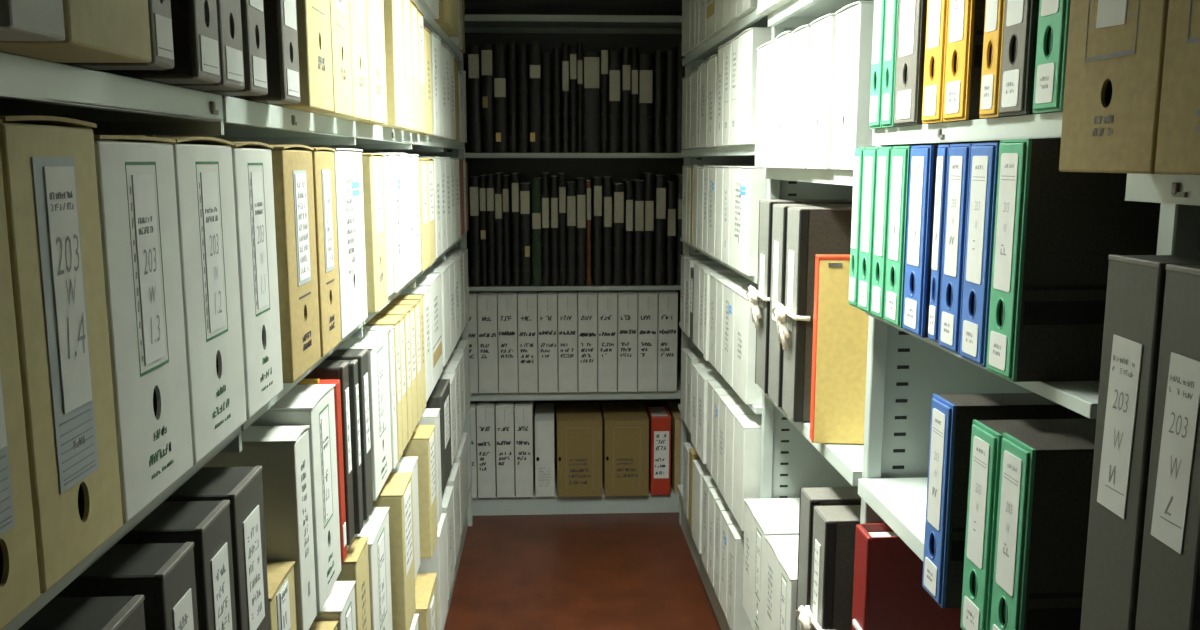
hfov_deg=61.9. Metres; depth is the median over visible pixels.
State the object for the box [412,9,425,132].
box
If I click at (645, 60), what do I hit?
register
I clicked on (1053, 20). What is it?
binder
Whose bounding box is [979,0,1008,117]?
binder
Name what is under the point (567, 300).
box
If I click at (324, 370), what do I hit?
case
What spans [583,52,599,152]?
register
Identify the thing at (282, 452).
box
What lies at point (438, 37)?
box
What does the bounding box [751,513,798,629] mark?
box
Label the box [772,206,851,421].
portfolio
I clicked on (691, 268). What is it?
case
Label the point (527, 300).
box
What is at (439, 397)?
case
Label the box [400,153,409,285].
box
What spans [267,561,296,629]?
box
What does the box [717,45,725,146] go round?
box
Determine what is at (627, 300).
box
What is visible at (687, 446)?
box
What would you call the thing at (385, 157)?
box
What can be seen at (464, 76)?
box
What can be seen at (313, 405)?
box
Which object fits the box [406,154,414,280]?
box
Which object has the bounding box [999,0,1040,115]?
binder
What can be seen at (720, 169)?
box
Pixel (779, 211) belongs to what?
portfolio
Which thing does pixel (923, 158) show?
binder
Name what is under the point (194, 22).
case
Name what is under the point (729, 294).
box
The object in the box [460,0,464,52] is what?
box
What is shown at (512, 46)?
register
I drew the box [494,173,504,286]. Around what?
register
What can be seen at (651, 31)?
shelving rack
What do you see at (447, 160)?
box
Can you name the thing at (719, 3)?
box
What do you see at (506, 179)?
register
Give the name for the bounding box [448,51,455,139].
box
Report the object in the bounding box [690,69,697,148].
box
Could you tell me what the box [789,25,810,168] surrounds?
box
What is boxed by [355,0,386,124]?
box
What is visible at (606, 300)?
box
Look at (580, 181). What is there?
register
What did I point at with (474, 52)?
register
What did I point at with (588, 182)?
register
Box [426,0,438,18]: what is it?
box
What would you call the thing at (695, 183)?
box
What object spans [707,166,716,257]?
box
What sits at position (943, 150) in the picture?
binder
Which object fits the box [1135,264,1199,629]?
case
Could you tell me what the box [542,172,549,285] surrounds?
register
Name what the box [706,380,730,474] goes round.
box
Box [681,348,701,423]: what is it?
box
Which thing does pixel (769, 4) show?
box
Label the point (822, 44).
box
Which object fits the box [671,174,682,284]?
register
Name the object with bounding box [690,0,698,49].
box
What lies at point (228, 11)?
case
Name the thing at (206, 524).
case
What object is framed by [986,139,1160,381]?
binder
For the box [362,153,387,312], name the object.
box
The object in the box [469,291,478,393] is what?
box
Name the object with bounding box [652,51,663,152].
register
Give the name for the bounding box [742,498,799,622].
box
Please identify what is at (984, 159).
binder
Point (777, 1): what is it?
box
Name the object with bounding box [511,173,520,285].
register
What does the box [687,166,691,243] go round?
box
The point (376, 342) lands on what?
box
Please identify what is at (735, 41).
box
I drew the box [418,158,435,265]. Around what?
box
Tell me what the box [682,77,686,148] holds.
box
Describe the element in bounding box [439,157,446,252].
box
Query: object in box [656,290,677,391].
box
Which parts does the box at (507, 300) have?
lid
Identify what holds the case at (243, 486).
on the shelving rack at (117, 104)
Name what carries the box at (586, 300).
on the shelving rack at (651, 31)
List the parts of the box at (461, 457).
lid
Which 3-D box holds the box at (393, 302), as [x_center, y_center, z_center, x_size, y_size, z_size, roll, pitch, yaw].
[-0.651,0.124,2.656,0.342,0.322,0.082,0,9,-3]
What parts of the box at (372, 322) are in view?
lid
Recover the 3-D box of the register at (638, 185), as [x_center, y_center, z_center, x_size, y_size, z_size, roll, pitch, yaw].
[0.174,-0.399,4.763,0.042,0.485,0.302,0,9,-3]
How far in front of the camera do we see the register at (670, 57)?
4.54 m
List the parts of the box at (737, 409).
lid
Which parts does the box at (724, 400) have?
lid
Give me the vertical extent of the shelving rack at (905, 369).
2.520 m
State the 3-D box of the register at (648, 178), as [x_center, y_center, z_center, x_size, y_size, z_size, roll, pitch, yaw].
[0.220,-0.415,4.763,0.042,0.517,0.302,0,9,-3]
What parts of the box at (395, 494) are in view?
lid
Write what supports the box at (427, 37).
on the shelving rack at (117, 104)
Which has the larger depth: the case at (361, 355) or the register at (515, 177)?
the register at (515, 177)
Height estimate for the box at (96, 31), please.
0.338 m
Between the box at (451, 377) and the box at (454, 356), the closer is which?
the box at (451, 377)
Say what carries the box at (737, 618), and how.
on the shelving rack at (905, 369)
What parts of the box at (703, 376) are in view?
lid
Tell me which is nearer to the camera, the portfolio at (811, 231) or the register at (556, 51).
the portfolio at (811, 231)
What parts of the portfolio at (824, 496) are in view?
panel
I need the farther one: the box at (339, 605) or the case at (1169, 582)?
the box at (339, 605)
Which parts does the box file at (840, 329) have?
lid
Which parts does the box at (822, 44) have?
lid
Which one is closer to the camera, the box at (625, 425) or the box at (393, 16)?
the box at (393, 16)
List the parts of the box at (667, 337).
lid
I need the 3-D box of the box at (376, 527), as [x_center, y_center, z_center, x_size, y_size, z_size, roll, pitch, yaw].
[-0.623,0.595,2.083,0.342,0.330,0.212,0,9,-3]
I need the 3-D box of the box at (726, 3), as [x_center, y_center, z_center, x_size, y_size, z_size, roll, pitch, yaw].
[0.573,-1.093,3.198,0.342,0.320,0.110,-1,9,-4]
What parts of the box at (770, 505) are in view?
lid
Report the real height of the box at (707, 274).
0.316 m
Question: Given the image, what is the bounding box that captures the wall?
[464,0,681,10]
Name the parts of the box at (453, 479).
lid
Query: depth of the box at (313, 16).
1.46 m
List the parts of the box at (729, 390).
lid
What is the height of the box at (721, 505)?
0.326 m
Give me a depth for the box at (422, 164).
2.79 m
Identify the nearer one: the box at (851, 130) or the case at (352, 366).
the case at (352, 366)
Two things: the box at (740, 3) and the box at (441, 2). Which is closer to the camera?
the box at (740, 3)
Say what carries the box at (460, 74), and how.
on the shelving rack at (117, 104)
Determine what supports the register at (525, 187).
on the shelving rack at (651, 31)
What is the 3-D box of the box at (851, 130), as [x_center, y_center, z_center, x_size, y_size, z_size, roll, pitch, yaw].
[0.660,-0.456,2.019,0.342,0.323,0.160,-1,9,-4]
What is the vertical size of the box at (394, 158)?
0.325 m
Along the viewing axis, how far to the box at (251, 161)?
1.24 m
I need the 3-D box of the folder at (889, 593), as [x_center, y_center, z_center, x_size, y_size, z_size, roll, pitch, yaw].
[0.632,0.645,1.863,0.324,0.515,0.074,-1,9,-4]
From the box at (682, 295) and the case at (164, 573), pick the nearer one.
the case at (164, 573)
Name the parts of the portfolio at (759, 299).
panel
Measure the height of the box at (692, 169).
0.310 m
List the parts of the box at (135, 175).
lid, printed frame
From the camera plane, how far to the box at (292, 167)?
1.41 m
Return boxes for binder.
[646,402,670,494]
[849,148,864,307]
[858,147,878,313]
[869,0,888,128]
[871,146,892,320]
[882,0,899,126]
[884,146,911,327]
[894,0,926,125]
[902,145,937,337]
[922,0,948,123]
[922,393,1086,607]
[928,144,949,342]
[939,143,971,354]
[943,0,986,121]
[960,142,999,366]
[960,418,1096,629]
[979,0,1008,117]
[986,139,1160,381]
[990,432,1095,629]
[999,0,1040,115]
[1033,0,1070,112]
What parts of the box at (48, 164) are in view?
lid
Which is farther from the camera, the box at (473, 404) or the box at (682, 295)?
the box at (473, 404)
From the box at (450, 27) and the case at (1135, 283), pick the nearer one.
the case at (1135, 283)
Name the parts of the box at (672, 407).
lid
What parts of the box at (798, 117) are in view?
lid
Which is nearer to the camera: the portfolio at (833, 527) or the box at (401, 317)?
the portfolio at (833, 527)
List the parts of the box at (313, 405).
lid, printed frame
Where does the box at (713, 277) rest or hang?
on the shelving rack at (905, 369)
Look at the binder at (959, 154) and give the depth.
1.43 m
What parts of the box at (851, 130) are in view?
lid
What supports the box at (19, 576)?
on the shelving rack at (117, 104)
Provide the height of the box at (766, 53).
0.320 m
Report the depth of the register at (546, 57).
4.51 m
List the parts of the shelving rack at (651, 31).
shelf, shelf, shelf, shelf, shelf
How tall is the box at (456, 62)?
0.310 m
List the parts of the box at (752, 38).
lid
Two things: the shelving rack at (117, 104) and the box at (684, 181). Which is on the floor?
the shelving rack at (117, 104)
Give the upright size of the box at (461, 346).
0.310 m
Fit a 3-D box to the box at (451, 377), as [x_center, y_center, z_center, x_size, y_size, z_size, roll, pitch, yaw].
[-0.695,0.376,3.593,0.342,0.300,0.166,0,9,-3]
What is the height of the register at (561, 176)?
0.516 m
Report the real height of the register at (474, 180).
0.502 m
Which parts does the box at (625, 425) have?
printed frame, lid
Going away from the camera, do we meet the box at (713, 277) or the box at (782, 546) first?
the box at (782, 546)
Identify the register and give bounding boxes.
[468,46,482,152]
[469,176,480,286]
[479,175,487,286]
[481,44,494,152]
[486,174,495,286]
[493,44,508,152]
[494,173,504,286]
[502,175,512,285]
[508,42,518,152]
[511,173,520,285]
[518,45,529,152]
[520,182,531,285]
[529,43,541,152]
[531,177,541,285]
[542,53,551,152]
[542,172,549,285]
[551,176,558,285]
[553,48,560,152]
[558,173,565,285]
[561,42,568,152]
[566,181,575,285]
[569,46,576,152]
[575,177,585,285]
[576,43,582,152]
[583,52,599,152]
[586,180,590,285]
[591,177,601,285]
[600,48,607,152]
[601,176,611,285]
[608,51,620,152]
[612,182,623,285]
[620,47,630,152]
[621,180,632,285]
[630,47,637,152]
[630,179,643,285]
[638,53,652,152]
[639,173,653,285]
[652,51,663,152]
[653,174,665,285]
[663,51,676,152]
[665,180,675,285]
[670,43,684,152]
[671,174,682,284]
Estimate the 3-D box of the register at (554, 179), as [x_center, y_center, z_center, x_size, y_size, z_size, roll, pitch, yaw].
[-0.216,-0.405,4.743,0.034,0.503,0.302,0,9,-3]
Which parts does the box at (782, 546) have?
lid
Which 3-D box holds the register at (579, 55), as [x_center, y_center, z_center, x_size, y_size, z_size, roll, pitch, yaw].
[-0.097,-1.000,4.657,0.024,0.486,0.302,0,9,-3]
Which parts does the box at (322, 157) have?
lid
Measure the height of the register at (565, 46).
0.488 m
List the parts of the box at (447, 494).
lid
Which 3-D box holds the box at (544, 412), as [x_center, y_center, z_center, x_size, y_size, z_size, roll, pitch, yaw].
[-0.270,0.655,4.900,0.092,0.376,0.342,0,9,-3]
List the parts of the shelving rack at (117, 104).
shelf, shelf, shelf, shelf, shelf, shelf, panel, shelf, shelf, shelf, shelf, shelf, shelf, shelf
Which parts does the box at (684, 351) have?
lid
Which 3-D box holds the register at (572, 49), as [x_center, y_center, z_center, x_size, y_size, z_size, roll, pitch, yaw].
[-0.127,-0.994,4.656,0.030,0.473,0.302,0,9,-3]
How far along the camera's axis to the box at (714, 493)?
3.51 m
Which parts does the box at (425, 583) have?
lid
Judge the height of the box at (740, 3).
0.320 m
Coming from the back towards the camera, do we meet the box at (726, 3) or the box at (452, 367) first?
the box at (452, 367)
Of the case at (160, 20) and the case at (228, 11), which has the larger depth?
the case at (228, 11)
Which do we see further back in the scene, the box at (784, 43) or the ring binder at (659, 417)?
the ring binder at (659, 417)
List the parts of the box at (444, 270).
lid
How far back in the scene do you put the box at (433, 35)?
3.09 m
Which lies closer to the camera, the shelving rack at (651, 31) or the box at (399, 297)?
the box at (399, 297)
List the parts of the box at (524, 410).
lid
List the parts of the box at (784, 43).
lid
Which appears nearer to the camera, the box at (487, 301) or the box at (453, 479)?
the box at (453, 479)
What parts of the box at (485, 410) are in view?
lid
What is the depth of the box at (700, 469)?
3.82 m
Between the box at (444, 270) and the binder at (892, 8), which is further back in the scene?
the box at (444, 270)
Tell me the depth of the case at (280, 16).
1.28 m
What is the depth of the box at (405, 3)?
2.45 m
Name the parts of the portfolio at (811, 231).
panel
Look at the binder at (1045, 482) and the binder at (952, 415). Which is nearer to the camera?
the binder at (1045, 482)
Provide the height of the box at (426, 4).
0.334 m
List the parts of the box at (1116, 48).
printed frame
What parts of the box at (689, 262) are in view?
lid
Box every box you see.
[0,0,64,40]
[0,0,151,62]
[0,116,122,592]
[0,119,39,629]
[93,135,192,523]
[158,137,246,464]
[203,425,316,629]
[222,142,282,418]
[250,384,340,611]
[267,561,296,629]
[269,0,333,111]
[270,145,320,382]
[307,147,340,356]
[309,621,337,629]
[310,0,352,116]
[314,581,355,629]
[332,148,367,339]
[336,0,369,120]
[336,331,391,499]
[336,537,370,629]
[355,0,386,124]
[355,507,391,629]
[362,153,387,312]
[363,319,402,461]
[363,326,397,468]
[372,315,407,450]
[373,473,415,629]
[376,0,405,127]
[376,310,412,441]
[381,153,392,296]
[382,305,416,430]
[388,153,403,292]
[388,300,421,422]
[390,457,419,578]
[392,0,413,129]
[393,295,425,412]
[399,287,431,401]
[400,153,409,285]
[401,425,436,557]
[402,0,419,131]
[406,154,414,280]
[410,614,418,629]
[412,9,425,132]
[412,154,420,275]
[415,573,437,629]
[416,273,442,390]
[417,27,432,134]
[417,408,441,523]
[418,0,430,8]
[418,157,441,257]
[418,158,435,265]
[418,159,428,270]
[418,513,447,629]
[423,266,450,365]
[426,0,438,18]
[427,32,438,135]
[432,35,442,136]
[432,262,455,352]
[434,0,443,22]
[436,256,460,343]
[437,0,449,24]
[437,43,446,137]
[439,0,453,30]
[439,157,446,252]
[439,374,456,464]
[441,361,460,449]
[442,486,454,599]
[443,46,450,138]
[444,0,458,36]
[444,157,451,248]
[446,252,464,333]
[446,463,460,564]
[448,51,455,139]
[448,249,468,326]
[448,353,464,437]
[449,0,462,49]
[449,158,455,244]
[452,340,469,421]
[453,59,459,140]
[453,433,468,534]
[454,158,460,240]
[458,70,466,142]
[458,71,464,141]
[459,159,464,235]
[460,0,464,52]
[463,159,466,232]
[465,162,468,230]
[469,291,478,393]
[470,401,477,497]
[476,401,496,497]
[477,291,498,392]
[495,401,515,497]
[497,291,518,392]
[514,401,533,496]
[517,291,538,392]
[535,403,554,496]
[538,291,557,392]
[557,403,601,496]
[558,291,577,392]
[577,291,596,391]
[597,290,616,391]
[601,402,648,496]
[616,290,637,391]
[636,290,657,391]
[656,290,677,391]
[667,401,680,492]
[680,255,709,331]
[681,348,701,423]
[682,0,694,55]
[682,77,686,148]
[682,166,687,241]
[683,442,694,518]
[685,258,718,337]
[686,74,690,148]
[686,353,709,432]
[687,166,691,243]
[688,448,700,527]
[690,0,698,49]
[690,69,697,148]
[690,166,693,245]
[691,363,716,450]
[692,460,710,553]
[693,165,754,247]
[693,263,725,348]
[695,0,703,46]
[697,66,700,147]
[697,167,703,250]
[697,371,724,463]
[699,0,710,43]
[699,267,734,353]
[700,61,711,147]
[701,475,717,572]
[703,165,732,252]
[703,272,737,360]
[706,0,720,38]
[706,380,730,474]
[707,54,717,146]
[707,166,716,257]
[708,488,723,586]
[709,274,746,368]
[712,387,737,485]
[714,499,730,601]
[715,166,723,260]
[716,0,727,31]
[716,279,753,375]
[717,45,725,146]
[718,395,744,498]
[720,511,737,617]
[722,166,731,264]
[722,283,756,387]
[723,0,734,26]
[723,40,731,145]
[725,404,761,512]
[727,524,752,629]
[729,166,767,275]
[730,0,742,21]
[730,35,739,145]
[733,290,761,403]
[733,415,761,530]
[737,0,749,16]
[738,27,771,144]
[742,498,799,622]
[743,0,757,11]
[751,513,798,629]
[755,40,776,167]
[757,0,775,14]
[763,535,798,629]
[765,0,785,9]
[773,31,792,167]
[775,0,791,3]
[777,558,797,629]
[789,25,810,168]
[807,13,835,169]
[831,1,875,169]
[1059,0,1168,173]
[1155,0,1199,174]
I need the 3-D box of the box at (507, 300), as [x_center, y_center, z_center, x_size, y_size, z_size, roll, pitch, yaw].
[-0.436,0.108,4.807,0.088,0.471,0.342,0,9,-3]
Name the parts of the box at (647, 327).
lid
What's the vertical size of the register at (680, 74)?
0.487 m
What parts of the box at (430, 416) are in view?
lid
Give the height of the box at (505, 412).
0.448 m
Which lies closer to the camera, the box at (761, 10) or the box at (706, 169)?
the box at (761, 10)
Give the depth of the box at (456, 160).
3.86 m
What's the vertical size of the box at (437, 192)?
0.318 m
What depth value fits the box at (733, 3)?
3.08 m
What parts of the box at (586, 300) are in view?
lid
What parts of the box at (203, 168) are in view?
lid, printed frame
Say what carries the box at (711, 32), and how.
on the shelving rack at (905, 369)
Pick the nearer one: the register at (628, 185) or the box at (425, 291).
the box at (425, 291)
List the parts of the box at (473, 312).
lid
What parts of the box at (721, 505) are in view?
lid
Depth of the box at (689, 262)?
4.07 m
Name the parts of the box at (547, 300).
lid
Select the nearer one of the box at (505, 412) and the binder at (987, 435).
the binder at (987, 435)
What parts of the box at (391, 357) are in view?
lid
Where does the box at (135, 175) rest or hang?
on the shelving rack at (117, 104)
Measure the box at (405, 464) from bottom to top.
0.302 m
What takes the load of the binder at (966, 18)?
on the shelving rack at (905, 369)
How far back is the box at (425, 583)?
2.62 m
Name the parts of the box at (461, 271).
lid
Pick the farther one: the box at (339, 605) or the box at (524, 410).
the box at (524, 410)
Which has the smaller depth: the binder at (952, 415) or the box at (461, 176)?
the binder at (952, 415)
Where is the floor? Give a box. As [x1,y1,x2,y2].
[444,512,720,629]
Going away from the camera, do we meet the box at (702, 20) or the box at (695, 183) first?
the box at (702, 20)
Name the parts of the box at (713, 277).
lid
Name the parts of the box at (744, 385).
lid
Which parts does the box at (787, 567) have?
printed frame, lid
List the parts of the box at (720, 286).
lid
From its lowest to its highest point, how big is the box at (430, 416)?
0.332 m
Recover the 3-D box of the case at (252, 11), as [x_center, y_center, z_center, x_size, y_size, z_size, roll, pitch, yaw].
[-0.550,-0.415,1.119,0.321,0.328,0.072,0,9,-3]
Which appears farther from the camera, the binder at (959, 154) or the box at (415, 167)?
the box at (415, 167)
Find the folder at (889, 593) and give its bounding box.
[852,523,962,629]
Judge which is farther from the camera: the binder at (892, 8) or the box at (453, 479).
the box at (453, 479)
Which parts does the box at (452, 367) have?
lid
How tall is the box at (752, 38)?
0.328 m
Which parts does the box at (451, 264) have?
lid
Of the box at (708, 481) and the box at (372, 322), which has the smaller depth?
the box at (372, 322)
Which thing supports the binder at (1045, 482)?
on the shelving rack at (905, 369)
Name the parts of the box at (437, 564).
lid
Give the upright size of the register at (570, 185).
0.477 m
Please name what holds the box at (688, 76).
on the shelving rack at (905, 369)
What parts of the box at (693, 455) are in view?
lid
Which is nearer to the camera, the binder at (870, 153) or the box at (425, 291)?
the binder at (870, 153)
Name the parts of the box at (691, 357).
lid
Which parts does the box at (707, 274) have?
lid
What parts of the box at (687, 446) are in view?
lid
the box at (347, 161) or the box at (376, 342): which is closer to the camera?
the box at (347, 161)
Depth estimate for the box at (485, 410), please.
4.72 m
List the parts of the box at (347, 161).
lid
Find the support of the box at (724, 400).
on the shelving rack at (905, 369)
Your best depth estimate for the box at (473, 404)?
4.72 m
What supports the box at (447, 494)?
on the shelving rack at (117, 104)
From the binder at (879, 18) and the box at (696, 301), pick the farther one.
the box at (696, 301)
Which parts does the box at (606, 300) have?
lid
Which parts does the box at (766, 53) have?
lid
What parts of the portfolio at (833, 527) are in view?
panel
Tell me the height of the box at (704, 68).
0.306 m
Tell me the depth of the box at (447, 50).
3.47 m
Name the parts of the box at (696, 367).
lid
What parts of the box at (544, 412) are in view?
lid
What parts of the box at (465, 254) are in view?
lid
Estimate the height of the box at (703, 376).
0.316 m
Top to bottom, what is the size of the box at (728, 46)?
0.326 m
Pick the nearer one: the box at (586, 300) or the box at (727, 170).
the box at (727, 170)
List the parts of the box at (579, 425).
lid, printed frame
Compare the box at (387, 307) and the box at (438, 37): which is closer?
the box at (387, 307)
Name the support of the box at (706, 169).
on the shelving rack at (905, 369)
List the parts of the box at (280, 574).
lid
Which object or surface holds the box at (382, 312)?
on the shelving rack at (117, 104)
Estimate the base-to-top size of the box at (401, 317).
0.322 m
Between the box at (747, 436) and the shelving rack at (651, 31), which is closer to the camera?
the box at (747, 436)
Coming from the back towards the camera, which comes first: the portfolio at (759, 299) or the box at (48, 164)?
the portfolio at (759, 299)
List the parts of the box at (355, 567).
lid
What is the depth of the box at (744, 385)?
2.97 m
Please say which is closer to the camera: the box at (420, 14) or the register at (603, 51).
the box at (420, 14)
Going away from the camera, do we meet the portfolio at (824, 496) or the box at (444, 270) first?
the portfolio at (824, 496)
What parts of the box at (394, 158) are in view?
lid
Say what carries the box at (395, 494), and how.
on the shelving rack at (117, 104)
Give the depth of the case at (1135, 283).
0.94 m
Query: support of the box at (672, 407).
on the shelving rack at (651, 31)
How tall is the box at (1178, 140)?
0.364 m
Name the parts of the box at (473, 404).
lid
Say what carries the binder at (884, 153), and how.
on the shelving rack at (905, 369)
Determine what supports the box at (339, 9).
on the shelving rack at (117, 104)
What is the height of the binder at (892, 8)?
0.311 m
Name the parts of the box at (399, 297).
lid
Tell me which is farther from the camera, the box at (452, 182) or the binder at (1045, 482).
the box at (452, 182)
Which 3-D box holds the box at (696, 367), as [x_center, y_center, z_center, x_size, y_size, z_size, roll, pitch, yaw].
[0.531,0.351,3.854,0.342,0.316,0.134,-1,9,-4]
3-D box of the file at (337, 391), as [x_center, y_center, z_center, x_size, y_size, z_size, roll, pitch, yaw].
[-0.600,0.268,1.717,0.311,0.324,0.036,0,9,-3]
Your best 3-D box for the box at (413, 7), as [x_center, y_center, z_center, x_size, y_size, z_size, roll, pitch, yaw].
[-0.650,-0.646,2.605,0.342,0.328,0.128,0,9,-3]
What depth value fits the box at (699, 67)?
3.75 m
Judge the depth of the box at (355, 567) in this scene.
1.89 m
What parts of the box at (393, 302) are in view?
lid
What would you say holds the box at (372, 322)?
on the shelving rack at (117, 104)
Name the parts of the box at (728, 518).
lid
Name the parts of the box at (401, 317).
lid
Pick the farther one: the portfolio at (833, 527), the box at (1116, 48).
the portfolio at (833, 527)
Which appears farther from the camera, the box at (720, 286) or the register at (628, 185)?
the register at (628, 185)
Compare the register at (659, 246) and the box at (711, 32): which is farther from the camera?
the register at (659, 246)
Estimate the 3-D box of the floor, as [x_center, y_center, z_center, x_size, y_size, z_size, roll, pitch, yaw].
[0.055,1.383,2.243,2.300,0.060,6.600,0,9,-3]
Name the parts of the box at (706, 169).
lid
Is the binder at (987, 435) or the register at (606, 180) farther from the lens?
the register at (606, 180)
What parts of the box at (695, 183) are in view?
lid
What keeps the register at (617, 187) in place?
on the shelving rack at (651, 31)
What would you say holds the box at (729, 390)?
on the shelving rack at (905, 369)
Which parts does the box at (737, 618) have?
lid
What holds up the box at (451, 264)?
on the shelving rack at (117, 104)
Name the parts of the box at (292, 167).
lid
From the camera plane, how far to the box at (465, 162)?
4.36 m
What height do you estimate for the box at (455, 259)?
0.320 m
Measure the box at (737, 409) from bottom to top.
0.320 m
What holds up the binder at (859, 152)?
on the shelving rack at (905, 369)
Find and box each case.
[18,595,145,629]
[54,542,198,629]
[61,0,173,69]
[96,0,220,83]
[116,500,236,629]
[163,466,269,629]
[168,0,244,90]
[203,0,267,95]
[229,0,300,103]
[303,362,354,544]
[323,359,363,533]
[325,349,372,520]
[425,379,451,490]
[690,267,693,341]
[1080,255,1199,629]
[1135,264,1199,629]
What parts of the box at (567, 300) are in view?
lid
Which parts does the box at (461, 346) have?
lid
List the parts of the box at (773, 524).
printed frame, lid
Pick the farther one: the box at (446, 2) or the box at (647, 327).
the box at (647, 327)
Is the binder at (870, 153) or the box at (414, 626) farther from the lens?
the box at (414, 626)
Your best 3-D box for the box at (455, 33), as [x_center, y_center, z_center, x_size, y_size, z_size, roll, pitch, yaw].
[-0.693,-1.189,3.622,0.342,0.330,0.186,0,9,-3]
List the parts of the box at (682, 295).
lid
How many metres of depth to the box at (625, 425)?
4.75 m
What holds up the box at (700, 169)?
on the shelving rack at (905, 369)
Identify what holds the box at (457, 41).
on the shelving rack at (117, 104)
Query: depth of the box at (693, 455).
4.04 m
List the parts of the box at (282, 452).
lid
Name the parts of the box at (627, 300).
lid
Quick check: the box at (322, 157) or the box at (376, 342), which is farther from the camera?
the box at (376, 342)
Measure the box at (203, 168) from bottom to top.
0.332 m
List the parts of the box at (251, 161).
lid, printed frame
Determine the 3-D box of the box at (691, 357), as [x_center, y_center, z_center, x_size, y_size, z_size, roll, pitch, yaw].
[0.531,0.317,4.093,0.342,0.310,0.122,-1,9,-4]
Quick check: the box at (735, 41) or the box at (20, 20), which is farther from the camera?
the box at (735, 41)
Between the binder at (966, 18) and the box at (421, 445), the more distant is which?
the box at (421, 445)
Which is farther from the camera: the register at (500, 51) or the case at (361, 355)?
the register at (500, 51)
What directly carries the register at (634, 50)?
on the shelving rack at (651, 31)
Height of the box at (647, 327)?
0.469 m
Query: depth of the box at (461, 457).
4.02 m
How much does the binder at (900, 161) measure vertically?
0.298 m
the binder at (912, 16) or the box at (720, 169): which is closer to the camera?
the binder at (912, 16)
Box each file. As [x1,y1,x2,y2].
[297,379,346,562]
[810,254,868,443]
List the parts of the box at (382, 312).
lid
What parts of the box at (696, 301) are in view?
lid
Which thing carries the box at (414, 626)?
on the shelving rack at (117, 104)
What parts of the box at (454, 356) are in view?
lid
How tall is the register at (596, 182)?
0.498 m
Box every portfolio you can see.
[746,199,851,393]
[767,204,851,406]
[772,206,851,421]
[795,505,860,629]
[796,487,860,629]
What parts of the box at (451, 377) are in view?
lid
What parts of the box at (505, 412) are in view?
lid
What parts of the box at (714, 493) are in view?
lid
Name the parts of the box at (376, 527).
lid, printed frame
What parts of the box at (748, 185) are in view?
lid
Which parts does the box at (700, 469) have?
lid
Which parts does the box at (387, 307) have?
lid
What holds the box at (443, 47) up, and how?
on the shelving rack at (117, 104)
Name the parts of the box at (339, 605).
lid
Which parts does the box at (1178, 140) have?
printed frame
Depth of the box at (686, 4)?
4.05 m
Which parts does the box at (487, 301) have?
lid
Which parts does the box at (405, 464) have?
lid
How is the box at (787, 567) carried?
on the shelving rack at (905, 369)
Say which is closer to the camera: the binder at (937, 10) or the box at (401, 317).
the binder at (937, 10)
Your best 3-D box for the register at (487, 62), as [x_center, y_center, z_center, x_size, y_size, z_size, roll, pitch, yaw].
[-0.512,-0.993,4.638,0.052,0.478,0.302,0,9,-3]
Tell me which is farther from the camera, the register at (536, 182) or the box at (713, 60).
the register at (536, 182)
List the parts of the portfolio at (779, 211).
panel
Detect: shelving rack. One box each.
[0,0,472,629]
[463,9,683,515]
[677,0,1199,629]
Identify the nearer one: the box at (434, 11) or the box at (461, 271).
the box at (434, 11)
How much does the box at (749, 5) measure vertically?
0.320 m
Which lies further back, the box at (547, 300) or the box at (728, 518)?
the box at (547, 300)
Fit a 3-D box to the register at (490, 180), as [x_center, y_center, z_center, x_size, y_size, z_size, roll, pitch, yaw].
[-0.507,-0.407,4.729,0.034,0.511,0.302,0,9,-3]
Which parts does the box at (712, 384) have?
lid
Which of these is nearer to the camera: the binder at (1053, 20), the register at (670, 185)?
the binder at (1053, 20)
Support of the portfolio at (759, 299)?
on the shelving rack at (905, 369)
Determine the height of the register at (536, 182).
0.494 m
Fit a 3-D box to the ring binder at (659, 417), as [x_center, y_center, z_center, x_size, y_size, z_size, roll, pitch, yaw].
[0.283,0.650,4.905,0.094,0.385,0.302,0,9,-3]
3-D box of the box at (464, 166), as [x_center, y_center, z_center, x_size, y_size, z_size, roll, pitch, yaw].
[-0.742,-0.504,4.247,0.342,0.310,0.098,0,9,-3]
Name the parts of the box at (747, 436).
lid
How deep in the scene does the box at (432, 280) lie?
3.11 m
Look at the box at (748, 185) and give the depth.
2.94 m
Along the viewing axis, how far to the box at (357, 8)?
1.83 m
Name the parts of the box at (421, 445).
lid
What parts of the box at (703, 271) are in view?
lid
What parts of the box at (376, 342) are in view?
lid, printed frame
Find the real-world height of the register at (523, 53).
0.478 m
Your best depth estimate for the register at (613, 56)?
4.52 m
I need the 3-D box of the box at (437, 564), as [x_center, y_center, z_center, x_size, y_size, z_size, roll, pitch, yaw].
[-0.661,0.816,3.137,0.342,0.334,0.204,0,9,-3]
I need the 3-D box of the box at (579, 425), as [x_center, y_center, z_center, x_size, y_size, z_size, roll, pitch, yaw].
[-0.104,0.655,4.897,0.214,0.378,0.342,0,9,-3]
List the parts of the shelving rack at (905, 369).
shelf, shelf, shelf, panel, shelf, shelf, shelf, shelf, shelf, shelf, divider panel, shelf, shelf, shelf, divider panel, shelf, shelf, shelf, divider panel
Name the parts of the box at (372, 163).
lid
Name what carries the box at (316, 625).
on the shelving rack at (117, 104)
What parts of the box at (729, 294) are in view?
lid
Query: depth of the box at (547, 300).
4.65 m
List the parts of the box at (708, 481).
lid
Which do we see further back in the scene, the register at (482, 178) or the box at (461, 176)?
the register at (482, 178)
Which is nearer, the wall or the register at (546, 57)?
the register at (546, 57)
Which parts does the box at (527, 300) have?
lid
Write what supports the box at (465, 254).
on the shelving rack at (117, 104)
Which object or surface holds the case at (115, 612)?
on the shelving rack at (117, 104)
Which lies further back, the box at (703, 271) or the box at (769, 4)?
the box at (703, 271)
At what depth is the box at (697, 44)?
3.77 m
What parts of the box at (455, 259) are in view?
lid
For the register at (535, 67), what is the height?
0.487 m
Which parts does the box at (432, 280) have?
lid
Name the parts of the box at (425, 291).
lid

